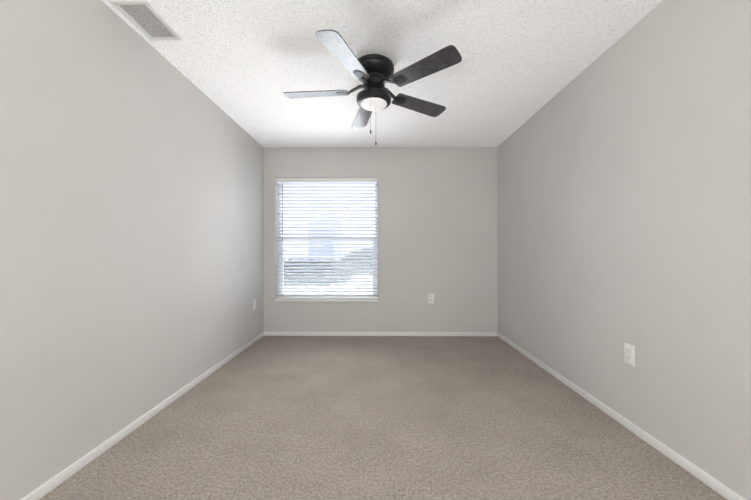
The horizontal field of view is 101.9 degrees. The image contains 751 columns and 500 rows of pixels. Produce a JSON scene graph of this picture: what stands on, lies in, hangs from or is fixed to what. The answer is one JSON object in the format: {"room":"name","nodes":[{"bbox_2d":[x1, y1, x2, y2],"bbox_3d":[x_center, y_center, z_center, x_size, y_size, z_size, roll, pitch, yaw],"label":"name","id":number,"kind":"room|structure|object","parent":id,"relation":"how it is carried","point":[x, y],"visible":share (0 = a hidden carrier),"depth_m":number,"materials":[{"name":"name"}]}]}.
{"room":"empty bedroom","nodes":[
{"label":"empty bedroom","id":0,"kind":"room"},
{"bbox_2d":[0,0,263,499],"bbox_3d":[-1.549,-0.128,1.421,0.140,2.440,5.347,0,0,1],"label":"wall","id":1,"kind":"structure","parent":0,"point":[131,224],"depth_m":1.66,"materials":[{"name":"paint"}]},
{"bbox_2d":[21,332,263,499],"bbox_3d":[-1.473,1.066,1.413,0.013,0.052,5.067,0,0,1],"label":"baseboard","id":2,"kind":"structure","parent":1,"relation":"attached to","point":[47,487],"depth_m":1.73,"materials":[{"name":"white wood"}]},
{"bbox_2d":[253,299,255,309],"bbox_3d":[-1.452,0.654,3.654,0.008,0.124,0.079,0,0,1],"label":"electrical outlet","id":3,"kind":"object","parent":1,"relation":"attached to","point":[254,304],"visible":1,"depth_m":3.65,"materials":[{"name":"white plastic"}]},
{"bbox_2d":[263,147,497,331],"bbox_3d":[0.061,-0.111,4.008,3.027,2.440,0.140,0,0,1],"label":"wall","id":4,"kind":"structure","parent":0,"point":[438,222],"depth_m":3.93,"materials":[{"name":"paint"}]},
{"bbox_2d":[275,299,377,301],"bbox_3d":[-0.631,0.655,4.004,1.335,0.030,0.152,0,0,1],"label":"window sill","id":5,"kind":"structure","parent":4,"relation":"attached to","point":[326,300],"depth_m":3.93,"materials":[{"name":"white"}]},
{"bbox_2d":[278,185,377,296],"bbox_3d":[-0.630,-0.152,4.053,1.335,1.585,0.065,0,0,1],"label":"window unit","id":6,"kind":"structure","parent":4,"relation":"in","point":[323,253],"depth_m":4.04,"materials":[{"name":"white plastic"}]},
{"bbox_2d":[276,177,377,298],"bbox_3d":[-0.631,-0.154,3.973,1.329,1.579,0.070,0,0,1],"label":"window blinds","id":7,"kind":"object","parent":6,"relation":"attached to","point":[334,181],"visible":0.92,"depth_m":3.98,"materials":[{"name":"white plastic"}]},
{"bbox_2d":[264,332,496,335],"bbox_3d":[0.060,1.083,3.924,3.001,0.052,0.013,0,0,1],"label":"baseboard","id":8,"kind":"structure","parent":4,"relation":"attached to","point":[380,333],"depth_m":3.92,"materials":[{"name":"white wood"}]},
{"bbox_2d":[428,294,433,302],"bbox_3d":[0.717,0.625,3.922,0.079,0.124,0.008,0,0,1],"label":"electrical outlet","id":9,"kind":"object","parent":4,"relation":"attached to","point":[430,298],"visible":1,"depth_m":3.92,"materials":[{"name":"white plastic"}]},
{"bbox_2d":[102,0,662,147],"bbox_3d":[0.034,-1.398,1.413,3.307,0.100,5.347,0,0,1],"label":"ceiling","id":10,"kind":"structure","parent":0,"point":[245,65],"depth_m":2.11,"materials":[{"name":"white paint"}]},
{"bbox_2d":[109,0,181,40],"bbox_3d":[-1.331,-1.339,1.787,0.200,0.014,0.303,0,0,1],"label":"ceiling vent","id":11,"kind":"object","parent":10,"relation":"in","point":[147,19],"visible":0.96,"depth_m":1.77,"materials":[{"name":"white metal"}]},
{"bbox_2d":[284,30,461,144],"bbox_3d":[-0.049,-1.032,2.220,1.245,0.622,1.275,0,0,1],"label":"ceiling fan","id":12,"kind":"object","parent":10,"relation":"hanging from","point":[373,73],"visible":1,"depth_m":2.09,"materials":[{"name":"black metal"}]},
{"bbox_2d":[39,336,726,499],"bbox_3d":[0.034,1.142,1.396,3.307,0.100,5.347,0,0,1],"label":"floor","id":13,"kind":"structure","parent":0,"point":[380,418],"depth_m":1.78,"materials":[{"name":"carpet"}]},
{"bbox_2d":[497,0,750,499],"bbox_3d":[1.618,-0.128,1.388,0.140,2.440,5.347,0,0,1],"label":"wall","id":14,"kind":"structure","parent":0,"point":[624,183],"depth_m":1.71,"materials":[{"name":"paint"}]},
{"bbox_2d":[497,332,745,499],"bbox_3d":[1.541,1.066,1.381,0.013,0.052,5.067,0,0,1],"label":"baseboard","id":15,"kind":"structure","parent":14,"relation":"attached to","point":[717,486],"depth_m":1.73,"materials":[{"name":"white wood"}]},
{"bbox_2d":[624,342,634,366],"bbox_3d":[1.548,0.638,1.860,0.008,0.124,0.079,0,0,1],"label":"electrical outlet","id":16,"kind":"object","parent":14,"relation":"attached to","point":[629,354],"visible":1,"depth_m":1.85,"materials":[{"name":"white plastic"}]},
{"label":"outside","id":17,"kind":"structure","parent":0,"visible":0},
{"bbox_2d":[283,185,374,293],"bbox_3d":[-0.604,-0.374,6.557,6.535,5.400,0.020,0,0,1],"label":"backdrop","id":18,"kind":"structure","parent":17,"point":[305,286],"depth_m":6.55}
]}

